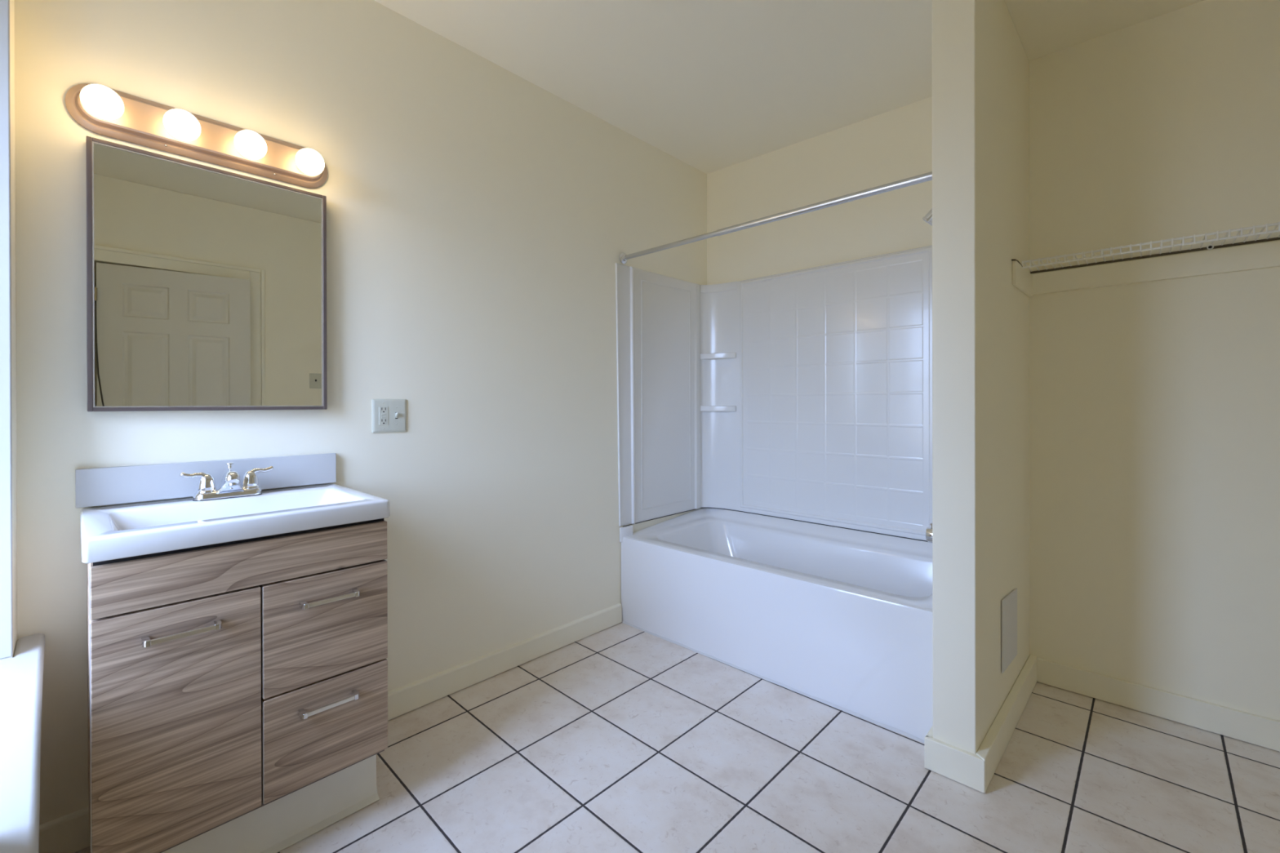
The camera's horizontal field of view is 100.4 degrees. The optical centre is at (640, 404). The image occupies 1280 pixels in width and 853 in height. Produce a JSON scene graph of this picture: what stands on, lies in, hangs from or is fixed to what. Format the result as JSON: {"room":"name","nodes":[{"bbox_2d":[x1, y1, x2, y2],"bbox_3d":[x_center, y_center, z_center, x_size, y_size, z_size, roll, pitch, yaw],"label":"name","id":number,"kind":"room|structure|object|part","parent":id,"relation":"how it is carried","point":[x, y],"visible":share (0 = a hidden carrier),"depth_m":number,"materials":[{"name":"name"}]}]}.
{"room":"bathroom","nodes":[
{"label":"bathroom","id":0,"kind":"room"},
{"bbox_2d":[14,0,706,825],"bbox_3d":[-0.756,-0.153,2.260,0.150,2.625,3.688,0,0,43],"label":"wall","id":1,"kind":"structure","parent":0,"point":[480,220],"depth_m":2.02,"materials":[{"name":"beige paint"}]},
{"bbox_2d":[0,0,17,660],"bbox_3d":[-0.761,-0.146,0.168,3.015,2.620,0.600,0,0,43],"label":"wall window","id":2,"kind":"structure","parent":1,"relation":"in","point":[11,2],"depth_m":1.27,"materials":[{"name":"beige paint"}]},
{"bbox_2d":[0,0,44,852],"bbox_3d":[-1.295,-0.216,0.760,1.103,1.647,0.608,0,0,43],"label":"window","id":3,"kind":"structure","parent":2,"relation":"attached to","point":[21,676],"depth_m":1.20,"materials":[{"name":"grey paint"}]},
{"bbox_3d":[-1.279,0.589,0.776,1.103,0.035,0.568,0,0,43],"label":"sill","id":4,"kind":"part","parent":3,"relation":"part of","materials":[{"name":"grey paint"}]},
{"bbox_2d":[65,83,327,187],"bbox_3d":[-1.231,-0.785,1.556,0.124,0.129,0.608,0,0,43],"label":"vanity light","id":5,"kind":"object","parent":1,"relation":"attached to","point":[100,109],"visible":1,"depth_m":1.52,"materials":[{"name":"beige metal"}]},
{"bbox_3d":[-1.378,-0.775,1.368,0.080,0.080,0.080,0,0,43],"label":"globe bulb","id":6,"kind":"part","parent":5,"relation":"part of","materials":[{"name":"white glass"}]},
{"bbox_3d":[-1.271,-0.775,1.481,0.080,0.080,0.080,0,0,43],"label":"globe bulb","id":7,"kind":"part","parent":5,"relation":"part of","materials":[{"name":"white glass"}]},
{"bbox_3d":[-1.164,-0.776,1.595,0.080,0.080,0.080,0,0,43],"label":"globe bulb","id":8,"kind":"part","parent":5,"relation":"part of","materials":[{"name":"white glass"}]},
{"bbox_3d":[-1.057,-0.776,1.708,0.080,0.080,0.080,0,0,43],"label":"globe bulb","id":9,"kind":"part","parent":5,"relation":"part of","materials":[{"name":"white glass"}]},
{"bbox_2d":[75,453,336,508],"bbox_3d":[-1.255,0.217,1.607,0.018,0.100,0.612,0,0,43],"label":"backsplash","id":10,"kind":"structure","parent":1,"relation":"attached to","point":[107,486],"depth_m":1.52,"materials":[{"name":"grey"}]},
{"bbox_2d":[85,135,327,411],"bbox_3d":[-1.253,-0.339,1.595,0.038,0.714,0.557,0,0,43],"label":"wall mirror","id":11,"kind":"object","parent":1,"relation":"attached to","point":[206,286],"visible":1,"depth_m":1.55,"materials":[{"name":"silver mirror"}]},
{"bbox_2d":[38,603,622,852],"bbox_3d":[-0.819,1.107,2.073,0.015,0.096,2.083,0,0,43],"label":"baseboard","id":12,"kind":"structure","parent":1,"relation":"attached to","point":[68,833],"depth_m":2.15,"materials":[{"name":"beige paint"}]},
{"bbox_2d":[371,399,406,432],"bbox_3d":[-0.919,0.042,1.963,0.020,0.123,0.123,0,0,43],"label":"outlet plate","id":13,"kind":"object","parent":1,"relation":"attached to","point":[388,415],"visible":1,"depth_m":1.96,"materials":[{"name":"beige plastic"}]},
{"bbox_2d":[378,406,388,425],"bbox_3d":[-0.938,0.042,1.948,0.004,0.067,0.033,0,0,43],"label":"receptacle","id":14,"kind":"object","parent":13,"relation":"attached to","point":[383,411],"depth_m":1.95,"materials":[{"name":"beige plastic"}]},
{"bbox_2d":[619,171,932,263],"bbox_3d":[0.465,-0.781,2.326,1.532,0.058,0.058,0,0,43],"label":"shower rod","id":15,"kind":"object","parent":1,"relation":"attached to","point":[925,177],"visible":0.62,"depth_m":2.15,"materials":[{"name":"silver metal"}]},
{"bbox_2d":[74,622,1279,852],"bbox_3d":[0.288,1.209,1.279,3.315,0.100,3.688,0,0,43],"label":"floor","id":16,"kind":"structure","parent":0,"point":[621,737],"depth_m":1.65,"materials":[{"name":"beige tile"}]},
{"bbox_2d":[87,518,387,852],"bbox_3d":[-1.074,0.743,1.449,0.495,0.838,0.590,0,0,43],"label":"vanity cabinet","id":17,"kind":"object","parent":16,"relation":"on","point":[237,691],"visible":0.95,"depth_m":1.27,"materials":[{"name":"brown wood"}]},
{"bbox_3d":[-1.027,0.711,1.199,0.018,0.532,0.288,0,0,43],"label":"door","id":18,"kind":"part","parent":17,"relation":"part of","materials":[{"name":"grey wood"}]},
{"bbox_3d":[-1.011,0.505,1.180,0.032,0.014,0.134,0,0,43],"label":"handle","id":19,"kind":"part","parent":17,"relation":"part of","materials":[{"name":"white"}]},
{"bbox_2d":[80,483,390,563],"bbox_3d":[-1.085,0.316,1.453,0.476,0.090,0.604,0,0,43],"label":"sink","id":20,"kind":"object","parent":17,"relation":"in","point":[109,532],"visible":0.84,"depth_m":1.37,"materials":[{"name":"white ceramic"}]},
{"bbox_2d":[179,462,273,501],"bbox_3d":[-1.188,0.221,1.547,0.097,0.099,0.220,0,0,43],"label":"faucet","id":21,"kind":"object","parent":20,"relation":"on","point":[230,486],"visible":1,"depth_m":1.53,"materials":[{"name":"silver metal"}]},
{"bbox_3d":[-1.251,0.219,1.512,0.047,0.063,0.082,0,0,43],"label":"lever handle","id":22,"kind":"part","parent":21,"relation":"part of","materials":[{"name":"silver metal"}]},
{"bbox_3d":[-1.204,0.259,1.561,0.052,0.020,0.160,0,0,43],"label":"deck plate","id":23,"kind":"part","parent":21,"relation":"part of","materials":[{"name":"silver metal"}]},
{"bbox_3d":[-1.208,0.211,1.571,0.021,0.080,0.021,0,0,43],"label":"lift rod","id":24,"kind":"part","parent":21,"relation":"part of","materials":[{"name":"silver metal"}]},
{"bbox_3d":[-1.185,0.222,1.544,0.090,0.062,0.068,0,0,43],"label":"spout","id":25,"kind":"part","parent":21,"relation":"part of","materials":[{"name":"silver metal"}]},
{"bbox_3d":[-1.157,0.218,1.611,0.047,0.063,0.082,0,0,43],"label":"lever handle","id":26,"kind":"part","parent":21,"relation":"part of","materials":[{"name":"silver metal"}]},
{"bbox_3d":[-0.925,0.386,1.307,0.018,0.106,0.587,0,0,43],"label":"false drawer","id":27,"kind":"part","parent":17,"relation":"part of","materials":[{"name":"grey wood"}]},
{"bbox_3d":[-0.933,0.984,1.315,0.003,0.013,0.584,0,0,43],"label":"rail","id":28,"kind":"part","parent":17,"relation":"part of","materials":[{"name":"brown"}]},
{"bbox_3d":[-0.824,0.851,1.415,0.018,0.252,0.294,0,0,43],"label":"drawer","id":29,"kind":"part","parent":17,"relation":"part of","materials":[{"name":"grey wood"}]},
{"bbox_3d":[-0.825,0.582,1.414,0.018,0.276,0.294,0,0,43],"label":"drawer","id":30,"kind":"part","parent":17,"relation":"part of","materials":[{"name":"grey wood"}]},
{"bbox_3d":[-0.810,0.781,1.392,0.032,0.014,0.137,0,0,43],"label":"handle","id":31,"kind":"part","parent":17,"relation":"part of","materials":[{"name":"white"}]},
{"bbox_3d":[-0.808,0.507,1.394,0.032,0.014,0.137,0,0,43],"label":"handle","id":32,"kind":"part","parent":17,"relation":"part of","materials":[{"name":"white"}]},
{"bbox_2d":[619,507,933,742],"bbox_3d":[0.708,0.901,2.589,1.523,0.508,0.777,0,0,43],"label":"bathtub","id":33,"kind":"object","parent":16,"relation":"on","point":[841,619],"visible":0.7,"depth_m":2.35,"materials":[{"name":"white ceramic"}]},
{"bbox_2d":[373,0,1204,173],"bbox_3d":[0.282,-1.527,1.273,3.315,0.228,3.688,0,0,43],"label":"ceiling","id":34,"kind":"structure","parent":0,"point":[713,86],"depth_m":2.20,"materials":[{"name":"beige paint"}]},
{"bbox_2d":[932,0,1029,755],"bbox_3d":[1.286,-0.143,1.978,0.146,2.597,0.913,0,0,43],"label":"wall partition","id":35,"kind":"structure","parent":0,"point":[980,63],"depth_m":1.68,"materials":[{"name":"beige paint"}]},
{"bbox_2d":[922,208,932,226],"bbox_3d":[1.204,-0.784,2.113,0.159,0.132,0.060,0,0,43],"label":"shower","id":36,"kind":"object","parent":35,"relation":"attached to","point":[927,218],"visible":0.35,"depth_m":2.13,"materials":[{"name":"silver metal"}]},
{"bbox_2d":[924,654,1037,793],"bbox_3d":[1.278,1.103,1.961,0.168,0.104,0.910,0,0,45],"label":"baseboard","id":37,"kind":"structure","parent":35,"relation":"attached to","point":[976,772],"depth_m":1.68,"materials":[{"name":"beige paint"}]},
{"bbox_2d":[1001,588,1017,673],"bbox_3d":[1.344,0.815,1.941,0.004,0.271,0.248,0,0,45],"label":"access panel","id":38,"kind":"object","parent":35,"relation":"attached to","point":[1009,603],"visible":1,"depth_m":1.93,"materials":[{"name":"white paint"}]},
{"bbox_2d":[1012,260,1032,297],"bbox_3d":[1.509,-0.491,2.104,0.013,0.088,0.335,0,0,45],"label":"cleat","id":39,"kind":"object","parent":35,"relation":"attached to","point":[1022,279],"visible":0.99,"depth_m":2.06,"materials":[{"name":"beige paint"}]},
{"bbox_2d":[706,0,1279,720],"bbox_3d":[1.478,-0.159,2.539,3.015,2.625,0.215,0,0,43],"label":"wall","id":40,"kind":"structure","parent":0,"point":[1154,406],"depth_m":2.02,"materials":[{"name":"beige paint"}]},
{"bbox_2d":[615,245,932,542],"bbox_3d":[0.704,-0.050,2.583,1.527,1.394,0.812,0,0,43],"label":"tub surround","id":41,"kind":"object","parent":40,"relation":"attached to","point":[805,395],"visible":0.91,"depth_m":2.92,"materials":[{"name":"white plastic"}]},
{"bbox_3d":[0.127,-0.051,3.069,0.021,1.391,0.728,0,0,43],"label":"panel","id":42,"kind":"part","parent":41,"relation":"part of","materials":[{"name":"white plastic"}]},
{"bbox_2d":[700,405,736,411],"bbox_3d":[0.477,0.025,3.285,0.222,0.034,0.093,0,0,43],"label":"corner shelf","id":43,"kind":"object","parent":41,"relation":"attached to","point":[703,408],"depth_m":3.26,"materials":[{"name":"white plastic"}]},
{"bbox_2d":[700,352,736,359],"bbox_3d":[0.476,-0.299,3.284,0.222,0.034,0.093,0,0,43],"label":"corner shelf","id":44,"kind":"object","parent":41,"relation":"attached to","point":[703,355],"depth_m":3.27,"materials":[{"name":"white plastic"}]},
{"bbox_3d":[1.057,-0.052,2.793,1.292,1.391,0.021,0,0,43],"label":"panel","id":45,"kind":"part","parent":41,"relation":"part of","materials":[{"name":"white plastic"}]},
{"bbox_2d":[925,523,932,542],"bbox_3d":[1.208,0.516,2.114,0.128,0.077,0.060,0,0,43],"label":"tub spout","id":46,"kind":"object","parent":41,"relation":"attached to","point":[929,530],"visible":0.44,"depth_m":2.13,"materials":[{"name":"silver metal"}]},
{"bbox_2d":[1011,221,1279,273],"bbox_3d":[1.878,-0.543,1.751,1.044,0.035,0.358,0,0,43],"label":"wire shelf","id":47,"kind":"object","parent":40,"relation":"attached to","point":[1265,226],"visible":1,"depth_m":1.86,"materials":[{"name":"white metal"}]},
{"bbox_3d":[2.003,-0.550,1.874,1.030,0.009,0.009,0,0,43],"label":"rail","id":48,"kind":"part","parent":47,"relation":"part of","materials":[{"name":"brown"}]},
{"bbox_2d":[1031,240,1279,294],"bbox_3d":[2.007,-0.501,1.877,1.035,0.085,0.018,0,0,43],"label":"cleat","id":49,"kind":"object","parent":40,"relation":"attached to","point":[1263,255],"visible":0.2,"depth_m":1.95,"materials":[{"name":"beige paint"}]},
{"bbox_2d":[1036,657,1279,751],"bbox_3d":[2.011,1.103,1.881,1.036,0.098,0.017,0,0,43],"label":"baseboard","id":50,"kind":"structure","parent":40,"relation":"attached to","point":[1254,729],"depth_m":1.96,"materials":[{"name":"beige paint"}]}
]}

